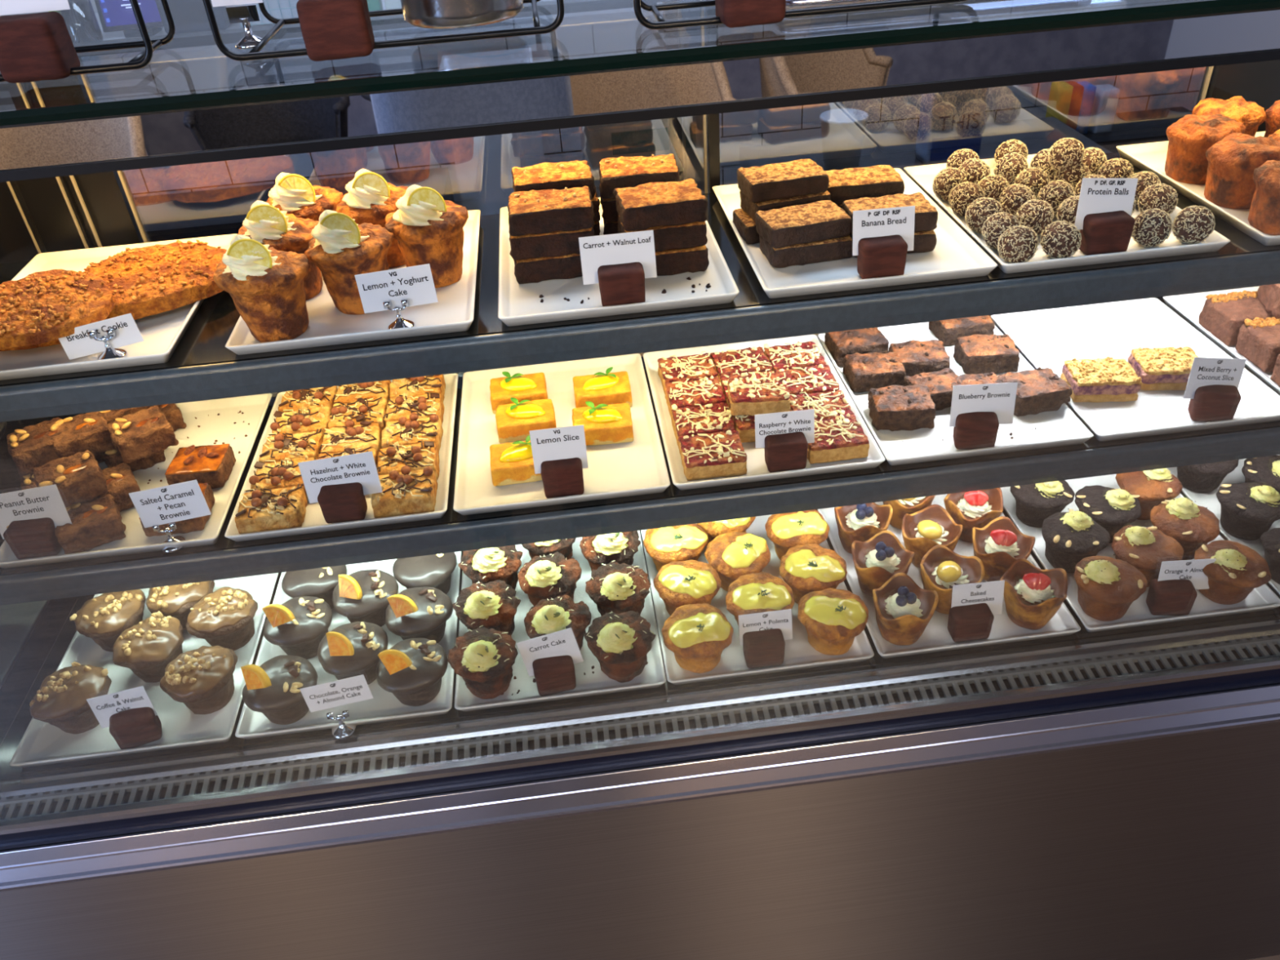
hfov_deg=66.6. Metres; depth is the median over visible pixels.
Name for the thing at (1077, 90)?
carton
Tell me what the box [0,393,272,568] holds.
serving tray
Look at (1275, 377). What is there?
chocolate slab
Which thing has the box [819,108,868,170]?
paper cup
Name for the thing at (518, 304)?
serving tray
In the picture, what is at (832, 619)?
cake
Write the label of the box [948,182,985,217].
ball
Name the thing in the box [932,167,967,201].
ball
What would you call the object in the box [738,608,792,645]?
name card
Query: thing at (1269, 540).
chocolate cake
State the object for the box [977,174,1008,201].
ball
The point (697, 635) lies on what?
cake
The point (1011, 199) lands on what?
ball
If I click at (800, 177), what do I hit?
bread slice
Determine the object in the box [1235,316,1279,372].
chocolate slab
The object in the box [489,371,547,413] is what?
lemon slice
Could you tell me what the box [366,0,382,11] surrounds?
packet
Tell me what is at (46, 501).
name card
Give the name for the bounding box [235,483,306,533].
brownie
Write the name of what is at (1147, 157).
serving tray
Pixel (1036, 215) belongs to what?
ball
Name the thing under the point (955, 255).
serving tray
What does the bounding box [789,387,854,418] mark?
brownie
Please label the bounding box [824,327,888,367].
brownie
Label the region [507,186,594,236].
slice
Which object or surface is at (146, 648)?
cake
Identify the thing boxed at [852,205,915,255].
name card
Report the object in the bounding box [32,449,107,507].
brownie
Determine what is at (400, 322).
stand
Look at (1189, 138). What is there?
muffin
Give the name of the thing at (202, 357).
shelf
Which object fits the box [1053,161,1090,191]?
ball
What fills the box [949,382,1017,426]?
name card
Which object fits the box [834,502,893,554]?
cheesecake
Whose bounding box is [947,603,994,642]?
block
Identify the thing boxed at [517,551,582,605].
cake
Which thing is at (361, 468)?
name card
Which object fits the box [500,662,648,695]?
crumbs
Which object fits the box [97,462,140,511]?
brownie
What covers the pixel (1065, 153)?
ball
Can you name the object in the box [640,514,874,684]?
serving tray
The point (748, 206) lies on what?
bread slice
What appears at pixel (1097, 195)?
name card
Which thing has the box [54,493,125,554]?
brownie
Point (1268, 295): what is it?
chocolate slab
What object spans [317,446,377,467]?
brownie
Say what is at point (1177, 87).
wall partition
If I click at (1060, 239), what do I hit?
ball
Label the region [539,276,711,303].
crumbs
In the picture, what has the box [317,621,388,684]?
cake
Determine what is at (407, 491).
brownie
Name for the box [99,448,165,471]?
brownie
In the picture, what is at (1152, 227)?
ball
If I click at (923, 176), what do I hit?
serving tray
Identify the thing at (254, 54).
wire rack
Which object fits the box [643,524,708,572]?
cake
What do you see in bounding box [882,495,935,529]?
cheesecake
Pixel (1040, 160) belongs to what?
ball
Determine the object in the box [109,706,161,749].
block
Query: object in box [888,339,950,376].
brownie
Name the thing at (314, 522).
serving tray
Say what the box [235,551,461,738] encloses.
serving tray
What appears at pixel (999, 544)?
cheesecake
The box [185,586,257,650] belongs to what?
cake
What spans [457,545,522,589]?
cake
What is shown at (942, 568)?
cheesecake
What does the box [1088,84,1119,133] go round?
carton
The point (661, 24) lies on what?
wire rack
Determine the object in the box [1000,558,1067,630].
cheesecake
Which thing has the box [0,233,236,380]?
serving tray
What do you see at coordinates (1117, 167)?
ball
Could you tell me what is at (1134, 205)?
ball
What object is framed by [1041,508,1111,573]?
cake
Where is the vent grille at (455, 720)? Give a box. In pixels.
[0,613,1279,781]
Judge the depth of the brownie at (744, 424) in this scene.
1.19 m
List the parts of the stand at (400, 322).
stem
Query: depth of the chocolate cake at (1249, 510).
1.28 m
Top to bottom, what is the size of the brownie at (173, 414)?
0.036 m
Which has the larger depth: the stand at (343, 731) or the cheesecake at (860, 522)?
the cheesecake at (860, 522)
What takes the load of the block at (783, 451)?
on the serving tray at (757, 468)
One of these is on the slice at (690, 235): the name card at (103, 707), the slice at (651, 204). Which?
the slice at (651, 204)
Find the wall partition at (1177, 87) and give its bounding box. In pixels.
[87,0,1205,369]
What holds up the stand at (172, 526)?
on the serving tray at (221, 428)
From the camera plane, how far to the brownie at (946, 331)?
1.35 m
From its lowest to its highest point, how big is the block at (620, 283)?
0.041 m
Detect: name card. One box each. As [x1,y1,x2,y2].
[0,0,70,15]
[0,484,71,539]
[58,313,144,359]
[86,685,157,728]
[128,479,211,528]
[211,0,262,7]
[297,451,382,503]
[299,674,373,712]
[354,263,438,313]
[515,627,583,676]
[528,424,588,474]
[578,230,657,284]
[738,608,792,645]
[755,408,814,448]
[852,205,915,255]
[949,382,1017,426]
[951,580,1004,614]
[1074,177,1137,229]
[1157,558,1215,589]
[1182,356,1246,399]
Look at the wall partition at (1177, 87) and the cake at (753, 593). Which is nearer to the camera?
the cake at (753, 593)
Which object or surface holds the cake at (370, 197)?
on the serving tray at (454, 311)
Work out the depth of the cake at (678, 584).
1.21 m
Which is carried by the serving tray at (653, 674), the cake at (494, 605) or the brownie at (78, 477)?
the cake at (494, 605)
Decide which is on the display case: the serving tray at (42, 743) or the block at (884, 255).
the serving tray at (42, 743)
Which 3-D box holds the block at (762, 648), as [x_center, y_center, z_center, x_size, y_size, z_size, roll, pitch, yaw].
[0.148,0.202,1.169,0.048,0.041,0.029,-7,36,-3]
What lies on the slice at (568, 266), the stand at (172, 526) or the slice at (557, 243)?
the slice at (557, 243)
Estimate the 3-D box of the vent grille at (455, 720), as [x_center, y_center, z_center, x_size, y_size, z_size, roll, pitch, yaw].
[0.255,0.083,1.373,2.080,0.010,0.506,-7,36,-3]
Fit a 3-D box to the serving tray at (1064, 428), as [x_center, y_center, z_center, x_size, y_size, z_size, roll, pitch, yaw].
[0.394,-0.125,1.274,0.250,0.013,0.323,-7,36,-3]
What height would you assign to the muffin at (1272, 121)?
0.072 m
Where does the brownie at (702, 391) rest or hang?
on the serving tray at (757, 468)
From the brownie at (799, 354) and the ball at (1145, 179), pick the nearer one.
the ball at (1145, 179)
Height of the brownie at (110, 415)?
0.036 m
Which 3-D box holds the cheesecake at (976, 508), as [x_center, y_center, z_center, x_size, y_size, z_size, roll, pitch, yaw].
[0.455,0.044,1.329,0.078,0.072,0.077,-13,37,-12]
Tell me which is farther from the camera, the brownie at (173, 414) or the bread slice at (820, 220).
the brownie at (173, 414)
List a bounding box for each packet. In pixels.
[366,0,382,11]
[384,0,401,9]
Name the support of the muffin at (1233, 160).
on the serving tray at (1147, 157)
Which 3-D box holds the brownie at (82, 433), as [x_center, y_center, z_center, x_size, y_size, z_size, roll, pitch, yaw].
[-0.694,-0.057,1.209,0.069,0.037,0.069,-25,41,-26]
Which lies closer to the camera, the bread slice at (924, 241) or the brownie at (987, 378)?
the bread slice at (924, 241)
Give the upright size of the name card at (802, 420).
0.042 m
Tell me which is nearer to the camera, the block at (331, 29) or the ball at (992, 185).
the block at (331, 29)
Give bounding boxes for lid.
[786,0,890,9]
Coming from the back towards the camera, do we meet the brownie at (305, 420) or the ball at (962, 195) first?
the brownie at (305, 420)
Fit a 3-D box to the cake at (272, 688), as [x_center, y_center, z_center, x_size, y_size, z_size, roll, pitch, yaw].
[-0.419,0.238,1.140,0.084,0.088,0.084,-2,36,4]
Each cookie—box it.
[0,269,115,349]
[0,338,61,351]
[78,239,227,319]
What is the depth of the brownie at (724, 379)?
1.27 m
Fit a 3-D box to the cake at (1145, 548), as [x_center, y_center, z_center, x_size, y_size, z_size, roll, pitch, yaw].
[0.638,0.094,1.239,0.084,0.073,0.081,-19,38,-19]
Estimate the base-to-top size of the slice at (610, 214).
0.030 m
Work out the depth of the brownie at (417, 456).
1.17 m
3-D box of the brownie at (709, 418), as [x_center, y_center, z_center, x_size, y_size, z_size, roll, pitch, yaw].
[0.079,-0.070,1.212,0.074,0.030,0.065,-7,36,-3]
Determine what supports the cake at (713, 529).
on the serving tray at (799, 654)
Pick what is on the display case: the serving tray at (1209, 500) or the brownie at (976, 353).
the serving tray at (1209, 500)
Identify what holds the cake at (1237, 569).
on the serving tray at (1262, 597)
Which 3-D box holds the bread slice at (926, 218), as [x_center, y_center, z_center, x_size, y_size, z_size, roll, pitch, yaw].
[0.276,-0.295,1.083,0.095,0.025,0.063,-6,36,-3]
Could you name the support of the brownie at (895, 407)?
on the serving tray at (1064, 428)
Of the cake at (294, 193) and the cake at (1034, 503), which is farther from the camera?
the cake at (1034, 503)
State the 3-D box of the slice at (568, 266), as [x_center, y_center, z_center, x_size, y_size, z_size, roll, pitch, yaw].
[-0.096,-0.252,1.100,0.095,0.030,0.070,-8,36,-5]
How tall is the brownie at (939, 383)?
0.032 m
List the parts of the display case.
glass, post, valance trim, shelf rail, panel, bumper rail, door frame, post, post, door, post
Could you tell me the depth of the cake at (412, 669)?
1.13 m
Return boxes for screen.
[94,0,163,38]
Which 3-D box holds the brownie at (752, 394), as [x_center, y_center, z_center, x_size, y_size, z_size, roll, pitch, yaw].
[0.147,-0.109,1.213,0.074,0.030,0.065,-3,36,3]
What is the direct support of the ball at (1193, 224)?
on the serving tray at (923, 176)
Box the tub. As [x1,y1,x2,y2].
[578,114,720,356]
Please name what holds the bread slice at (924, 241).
on the serving tray at (955, 255)
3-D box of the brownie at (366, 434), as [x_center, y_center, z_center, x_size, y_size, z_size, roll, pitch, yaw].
[-0.362,-0.048,1.226,0.073,0.035,0.060,-8,36,-4]
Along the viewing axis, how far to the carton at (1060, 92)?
2.08 m
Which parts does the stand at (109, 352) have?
stem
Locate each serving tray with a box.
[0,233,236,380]
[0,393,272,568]
[9,573,278,767]
[224,373,457,541]
[225,209,480,355]
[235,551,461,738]
[453,353,670,515]
[454,530,666,711]
[497,197,739,326]
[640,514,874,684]
[642,334,884,489]
[712,168,997,298]
[817,321,1093,465]
[817,493,1080,657]
[903,154,1230,273]
[990,297,1279,441]
[1000,474,1279,632]
[1115,131,1279,245]
[1162,285,1279,395]
[1166,454,1279,598]
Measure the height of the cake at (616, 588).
0.081 m
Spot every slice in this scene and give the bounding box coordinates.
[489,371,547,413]
[489,435,542,486]
[495,397,556,443]
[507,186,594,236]
[508,222,594,260]
[511,160,595,198]
[513,253,582,284]
[572,401,633,445]
[573,366,632,408]
[591,185,600,222]
[592,221,600,235]
[598,153,679,199]
[599,183,617,222]
[602,211,617,235]
[613,177,707,231]
[617,214,707,252]
[654,244,709,275]
[732,208,759,244]
[737,159,829,203]
[739,191,831,221]
[755,200,852,248]
[759,235,852,267]
[824,164,904,204]
[842,191,937,233]
[849,230,936,257]
[1060,355,1142,402]
[1127,346,1198,391]
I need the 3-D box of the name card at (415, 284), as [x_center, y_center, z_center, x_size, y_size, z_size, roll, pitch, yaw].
[-0.247,-0.195,0.992,0.078,0.043,0.008,-7,36,-3]
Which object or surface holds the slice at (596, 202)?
on the slice at (596, 227)
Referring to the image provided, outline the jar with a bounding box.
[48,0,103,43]
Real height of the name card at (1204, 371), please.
0.059 m
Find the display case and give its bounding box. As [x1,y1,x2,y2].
[0,0,1279,959]
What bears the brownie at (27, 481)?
on the serving tray at (221, 428)
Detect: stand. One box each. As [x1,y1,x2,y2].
[87,328,127,359]
[151,521,186,552]
[225,4,268,48]
[326,710,355,739]
[382,298,414,328]
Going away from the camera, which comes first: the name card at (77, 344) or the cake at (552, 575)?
the name card at (77, 344)
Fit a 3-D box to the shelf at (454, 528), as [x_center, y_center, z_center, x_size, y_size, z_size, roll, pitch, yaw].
[0.239,-0.099,1.277,2.080,0.012,0.337,-7,36,-3]
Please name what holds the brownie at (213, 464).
on the serving tray at (221, 428)
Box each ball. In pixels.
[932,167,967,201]
[946,148,979,168]
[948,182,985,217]
[958,158,991,183]
[964,197,1002,234]
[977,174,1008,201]
[981,212,1020,249]
[993,152,1028,185]
[994,139,1027,163]
[997,225,1038,263]
[998,183,1035,215]
[1013,167,1050,199]
[1015,199,1053,236]
[1029,148,1056,182]
[1037,180,1075,216]
[1040,220,1081,258]
[1047,137,1084,171]
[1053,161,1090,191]
[1056,195,1080,231]
[1074,173,1106,195]
[1081,146,1107,174]
[1097,157,1133,177]
[1128,171,1160,206]
[1130,198,1136,216]
[1131,208,1172,248]
[1137,183,1177,215]
[1172,205,1215,244]
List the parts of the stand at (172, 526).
stem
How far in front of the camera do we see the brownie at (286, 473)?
1.16 m
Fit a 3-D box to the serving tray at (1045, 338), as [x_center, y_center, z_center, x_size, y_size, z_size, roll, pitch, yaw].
[0.646,-0.154,1.287,0.250,0.013,0.323,-7,36,-3]
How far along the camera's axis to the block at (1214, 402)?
1.16 m
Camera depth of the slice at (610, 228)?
1.15 m
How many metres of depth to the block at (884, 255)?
1.02 m
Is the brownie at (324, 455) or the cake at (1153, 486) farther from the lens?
the cake at (1153, 486)
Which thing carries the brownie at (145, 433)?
on the brownie at (112, 458)
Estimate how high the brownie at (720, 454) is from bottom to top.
0.030 m
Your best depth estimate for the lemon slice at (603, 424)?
1.21 m
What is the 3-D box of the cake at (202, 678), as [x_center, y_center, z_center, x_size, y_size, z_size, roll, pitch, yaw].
[-0.522,0.238,1.168,0.085,0.068,0.086,23,44,32]
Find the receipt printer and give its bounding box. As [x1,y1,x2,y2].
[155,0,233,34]
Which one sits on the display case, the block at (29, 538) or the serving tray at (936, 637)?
the serving tray at (936, 637)
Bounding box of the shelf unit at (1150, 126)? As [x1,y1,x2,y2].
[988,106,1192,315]
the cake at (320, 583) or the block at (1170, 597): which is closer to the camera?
the block at (1170, 597)
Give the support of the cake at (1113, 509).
on the serving tray at (1262, 597)
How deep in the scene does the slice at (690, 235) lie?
1.05 m
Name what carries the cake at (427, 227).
on the serving tray at (454, 311)
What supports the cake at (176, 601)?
on the serving tray at (42, 743)
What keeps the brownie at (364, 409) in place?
on the serving tray at (314, 522)
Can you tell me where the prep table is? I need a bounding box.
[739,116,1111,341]
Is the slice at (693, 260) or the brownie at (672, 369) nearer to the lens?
the slice at (693, 260)
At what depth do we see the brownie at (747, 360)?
1.31 m
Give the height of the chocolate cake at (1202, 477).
0.059 m
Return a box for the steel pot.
[400,0,523,28]
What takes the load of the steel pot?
in the wire rack at (254, 54)
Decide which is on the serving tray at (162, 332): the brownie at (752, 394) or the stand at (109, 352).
the stand at (109, 352)
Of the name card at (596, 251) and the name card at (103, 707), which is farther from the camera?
the name card at (103, 707)
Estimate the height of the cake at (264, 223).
0.110 m
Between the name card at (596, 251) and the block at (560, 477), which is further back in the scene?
the block at (560, 477)
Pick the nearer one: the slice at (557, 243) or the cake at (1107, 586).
the slice at (557, 243)
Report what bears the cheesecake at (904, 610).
on the serving tray at (936, 637)
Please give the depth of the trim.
1.98 m
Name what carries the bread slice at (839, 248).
on the serving tray at (955, 255)
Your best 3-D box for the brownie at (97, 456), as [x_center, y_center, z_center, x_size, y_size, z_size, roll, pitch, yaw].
[-0.710,-0.050,1.263,0.069,0.037,0.069,-25,41,-26]
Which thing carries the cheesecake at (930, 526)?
on the serving tray at (936, 637)
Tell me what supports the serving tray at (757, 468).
on the display case
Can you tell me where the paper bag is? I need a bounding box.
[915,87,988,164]
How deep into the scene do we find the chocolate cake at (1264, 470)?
1.33 m
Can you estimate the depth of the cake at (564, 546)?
1.30 m
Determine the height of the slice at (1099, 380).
0.034 m
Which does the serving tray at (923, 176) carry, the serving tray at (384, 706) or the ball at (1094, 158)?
the ball at (1094, 158)
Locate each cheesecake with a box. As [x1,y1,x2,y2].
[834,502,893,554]
[851,529,914,597]
[872,572,938,645]
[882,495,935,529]
[901,504,962,568]
[920,544,984,613]
[943,488,1003,542]
[972,515,1035,582]
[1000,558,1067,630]
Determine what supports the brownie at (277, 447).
on the serving tray at (314, 522)
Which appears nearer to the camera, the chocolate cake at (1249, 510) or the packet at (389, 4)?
the chocolate cake at (1249, 510)
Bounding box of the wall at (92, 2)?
[0,0,97,16]
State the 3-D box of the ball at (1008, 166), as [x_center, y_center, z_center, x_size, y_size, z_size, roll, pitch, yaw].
[0.465,-0.389,1.222,0.041,0.042,0.040,-22,39,-22]
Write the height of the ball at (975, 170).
0.041 m
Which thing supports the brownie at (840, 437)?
on the serving tray at (757, 468)
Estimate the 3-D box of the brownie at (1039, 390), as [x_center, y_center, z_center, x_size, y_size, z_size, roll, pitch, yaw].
[0.492,-0.113,1.224,0.078,0.036,0.064,-11,36,-9]
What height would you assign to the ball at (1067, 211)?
0.041 m
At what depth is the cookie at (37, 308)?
1.00 m
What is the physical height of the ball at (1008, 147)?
0.040 m
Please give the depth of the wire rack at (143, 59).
0.75 m
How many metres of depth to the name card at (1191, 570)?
1.19 m
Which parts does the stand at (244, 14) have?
clip plate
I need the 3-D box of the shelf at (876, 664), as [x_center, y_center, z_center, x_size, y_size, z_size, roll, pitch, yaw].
[0.255,0.080,1.368,2.080,0.001,0.490,-7,36,-3]
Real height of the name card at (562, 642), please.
0.060 m
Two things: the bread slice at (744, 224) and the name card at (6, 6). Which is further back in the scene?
the bread slice at (744, 224)
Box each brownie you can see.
[6,417,63,475]
[19,472,36,489]
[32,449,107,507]
[44,411,114,457]
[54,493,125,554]
[93,453,104,463]
[97,404,156,424]
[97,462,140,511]
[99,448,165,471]
[107,405,178,463]
[139,482,214,537]
[156,403,186,431]
[164,444,235,488]
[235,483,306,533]
[248,455,315,498]
[258,428,323,462]
[270,404,330,437]
[278,385,337,412]
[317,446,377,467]
[320,419,382,458]
[328,396,387,431]
[333,379,391,404]
[371,465,437,518]
[376,440,439,479]
[381,413,443,453]
[382,391,444,425]
[389,373,445,400]
[657,351,718,394]
[665,375,726,419]
[671,402,735,448]
[677,430,746,480]
[710,346,772,382]
[720,368,773,408]
[727,371,790,415]
[728,404,791,442]
[764,341,826,371]
[773,364,839,395]
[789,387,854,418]
[807,413,869,463]
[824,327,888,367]
[842,350,906,392]
[867,384,935,431]
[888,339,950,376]
[902,367,961,410]
[928,315,995,346]
[951,372,1001,387]
[953,333,1019,374]
[997,367,1071,416]
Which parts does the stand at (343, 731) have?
stem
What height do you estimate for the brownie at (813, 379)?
0.030 m
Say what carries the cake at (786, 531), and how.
on the serving tray at (799, 654)
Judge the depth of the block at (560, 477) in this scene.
1.11 m
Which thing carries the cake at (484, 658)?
on the serving tray at (653, 674)
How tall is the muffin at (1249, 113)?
0.073 m
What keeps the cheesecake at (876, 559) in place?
on the serving tray at (936, 637)
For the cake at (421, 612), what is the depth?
1.20 m
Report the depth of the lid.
0.79 m
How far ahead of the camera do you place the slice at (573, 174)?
1.12 m
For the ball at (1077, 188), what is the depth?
1.14 m
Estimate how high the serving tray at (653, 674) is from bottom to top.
0.013 m
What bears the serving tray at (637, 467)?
on the display case
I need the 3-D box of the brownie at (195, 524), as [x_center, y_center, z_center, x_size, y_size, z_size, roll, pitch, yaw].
[-0.538,0.033,1.135,0.070,0.032,0.063,-7,36,-3]
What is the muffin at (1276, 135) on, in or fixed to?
on the serving tray at (1147, 157)
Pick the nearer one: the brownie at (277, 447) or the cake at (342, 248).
the cake at (342, 248)
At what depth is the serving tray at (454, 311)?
1.03 m
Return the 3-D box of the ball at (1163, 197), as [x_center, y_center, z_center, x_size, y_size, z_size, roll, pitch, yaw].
[0.589,-0.317,1.110,0.041,0.041,0.041,24,45,34]
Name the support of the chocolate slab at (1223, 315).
on the serving tray at (1188, 307)
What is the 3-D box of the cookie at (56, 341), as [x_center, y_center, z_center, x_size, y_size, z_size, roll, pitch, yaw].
[-0.652,-0.188,1.073,0.164,0.028,0.153,24,45,33]
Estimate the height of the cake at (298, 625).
0.087 m
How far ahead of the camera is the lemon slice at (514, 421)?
1.23 m
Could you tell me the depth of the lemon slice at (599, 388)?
1.27 m
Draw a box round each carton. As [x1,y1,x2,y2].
[1045,80,1073,124]
[1065,80,1084,130]
[1075,80,1096,133]
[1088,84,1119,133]
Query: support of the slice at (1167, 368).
on the serving tray at (1045, 338)
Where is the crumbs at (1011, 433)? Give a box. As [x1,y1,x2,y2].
[902,424,1049,441]
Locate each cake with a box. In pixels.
[29,661,111,733]
[70,589,145,652]
[112,610,183,682]
[146,580,214,630]
[160,645,237,714]
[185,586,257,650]
[213,234,308,342]
[236,200,323,300]
[240,654,317,724]
[262,595,332,659]
[266,172,342,221]
[281,564,346,608]
[304,209,394,315]
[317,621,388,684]
[332,569,398,626]
[335,168,408,268]
[375,637,448,706]
[384,184,468,288]
[385,586,453,643]
[392,551,457,594]
[447,625,517,699]
[452,579,520,635]
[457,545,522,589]
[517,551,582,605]
[522,537,575,559]
[524,594,591,651]
[579,530,640,571]
[583,610,655,683]
[585,560,650,616]
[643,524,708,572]
[653,559,721,615]
[662,603,733,673]
[697,516,755,545]
[704,531,770,591]
[725,571,794,625]
[764,509,829,559]
[778,543,847,604]
[797,587,868,655]
[1010,480,1075,528]
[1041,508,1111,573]
[1074,484,1141,543]
[1074,554,1147,621]
[1111,524,1183,587]
[1115,467,1182,519]
[1150,497,1219,559]
[1177,459,1239,493]
[1194,540,1271,604]
[1216,482,1279,540]
[1241,455,1279,493]
[1259,528,1279,584]
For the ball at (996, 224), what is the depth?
1.06 m
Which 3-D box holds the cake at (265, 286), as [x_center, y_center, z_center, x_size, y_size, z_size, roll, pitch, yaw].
[-0.381,-0.201,0.991,0.093,0.110,0.089,-15,37,-15]
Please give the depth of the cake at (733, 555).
1.25 m
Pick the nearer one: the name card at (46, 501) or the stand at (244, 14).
the stand at (244, 14)
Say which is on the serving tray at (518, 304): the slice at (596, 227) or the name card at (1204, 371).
the slice at (596, 227)
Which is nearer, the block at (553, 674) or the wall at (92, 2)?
the block at (553, 674)
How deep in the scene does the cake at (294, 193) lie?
1.10 m
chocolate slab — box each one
[1198,289,1272,346]
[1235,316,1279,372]
[1257,283,1279,319]
[1270,353,1279,386]
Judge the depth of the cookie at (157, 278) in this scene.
1.08 m
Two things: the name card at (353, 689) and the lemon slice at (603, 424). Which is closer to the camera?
the name card at (353, 689)
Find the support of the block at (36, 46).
on the display case
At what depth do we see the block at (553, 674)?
1.14 m
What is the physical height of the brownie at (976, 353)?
0.034 m
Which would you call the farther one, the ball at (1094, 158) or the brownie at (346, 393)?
the brownie at (346, 393)
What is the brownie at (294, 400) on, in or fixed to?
on the serving tray at (314, 522)
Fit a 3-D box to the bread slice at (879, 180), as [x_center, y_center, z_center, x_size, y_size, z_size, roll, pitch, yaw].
[0.262,-0.354,1.165,0.095,0.025,0.063,-5,36,-1]
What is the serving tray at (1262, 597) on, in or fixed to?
on the display case
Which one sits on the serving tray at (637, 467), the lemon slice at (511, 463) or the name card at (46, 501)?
the lemon slice at (511, 463)
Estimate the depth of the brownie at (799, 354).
1.32 m
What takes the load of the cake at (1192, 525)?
on the serving tray at (1262, 597)
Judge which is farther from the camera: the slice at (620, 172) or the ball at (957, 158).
the ball at (957, 158)
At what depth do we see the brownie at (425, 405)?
1.27 m
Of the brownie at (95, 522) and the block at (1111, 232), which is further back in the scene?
the brownie at (95, 522)
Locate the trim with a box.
[81,0,705,66]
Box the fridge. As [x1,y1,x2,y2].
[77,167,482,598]
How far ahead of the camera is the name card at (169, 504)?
1.08 m
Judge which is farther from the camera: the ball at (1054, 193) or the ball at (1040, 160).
the ball at (1040, 160)
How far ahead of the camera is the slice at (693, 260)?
1.07 m
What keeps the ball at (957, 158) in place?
on the serving tray at (923, 176)
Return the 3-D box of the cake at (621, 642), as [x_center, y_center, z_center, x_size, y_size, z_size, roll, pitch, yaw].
[-0.023,0.195,1.162,0.086,0.083,0.082,-3,36,2]
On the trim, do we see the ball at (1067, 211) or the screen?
the screen
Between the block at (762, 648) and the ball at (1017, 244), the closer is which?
the ball at (1017, 244)
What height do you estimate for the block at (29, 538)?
0.041 m
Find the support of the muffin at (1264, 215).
on the serving tray at (1147, 157)
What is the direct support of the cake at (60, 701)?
on the serving tray at (42, 743)
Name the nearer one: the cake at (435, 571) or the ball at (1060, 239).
the ball at (1060, 239)
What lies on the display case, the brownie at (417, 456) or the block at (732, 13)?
the block at (732, 13)
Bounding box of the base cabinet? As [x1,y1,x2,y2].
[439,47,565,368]
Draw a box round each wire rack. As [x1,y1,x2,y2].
[0,0,174,81]
[202,0,564,61]
[633,0,967,29]
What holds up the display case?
on the floor
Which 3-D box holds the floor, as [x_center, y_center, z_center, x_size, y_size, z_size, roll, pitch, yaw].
[0.359,1.562,0.531,7.000,0.050,7.400,-7,36,-3]
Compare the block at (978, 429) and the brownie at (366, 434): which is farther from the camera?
the brownie at (366, 434)
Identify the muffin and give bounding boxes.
[1164,113,1245,184]
[1191,96,1266,136]
[1204,132,1279,208]
[1247,160,1279,235]
[1263,100,1279,137]
[1267,128,1279,142]
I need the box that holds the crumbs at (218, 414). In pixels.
[147,410,249,484]
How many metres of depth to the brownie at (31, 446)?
1.18 m
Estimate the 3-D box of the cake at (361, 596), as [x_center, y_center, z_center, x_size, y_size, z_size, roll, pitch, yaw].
[-0.355,0.147,1.259,0.084,0.087,0.084,-1,36,5]
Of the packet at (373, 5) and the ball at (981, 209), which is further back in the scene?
the packet at (373, 5)
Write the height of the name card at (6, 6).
0.074 m
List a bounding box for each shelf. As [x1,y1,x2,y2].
[0,151,1279,386]
[0,300,1279,576]
[0,508,1279,775]
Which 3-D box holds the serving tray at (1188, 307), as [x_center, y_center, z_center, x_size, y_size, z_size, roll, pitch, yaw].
[0.902,-0.183,1.301,0.250,0.013,0.323,-7,36,-3]
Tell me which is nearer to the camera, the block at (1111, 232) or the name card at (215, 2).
the name card at (215, 2)
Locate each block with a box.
[0,11,79,83]
[3,517,62,559]
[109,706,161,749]
[296,0,374,61]
[317,482,367,524]
[532,655,576,696]
[540,457,584,497]
[597,262,645,306]
[715,0,786,27]
[742,628,785,668]
[764,431,808,472]
[857,235,907,279]
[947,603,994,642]
[952,411,999,449]
[1078,210,1134,255]
[1146,578,1197,615]
[1187,384,1240,422]
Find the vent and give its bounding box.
[0,638,1279,820]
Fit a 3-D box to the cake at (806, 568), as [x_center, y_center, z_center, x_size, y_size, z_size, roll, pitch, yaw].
[0.221,0.123,1.249,0.085,0.066,0.086,0,36,6]
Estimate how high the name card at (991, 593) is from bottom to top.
0.047 m
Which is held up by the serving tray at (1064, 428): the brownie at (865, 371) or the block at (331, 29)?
the brownie at (865, 371)
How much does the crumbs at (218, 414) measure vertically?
0.005 m

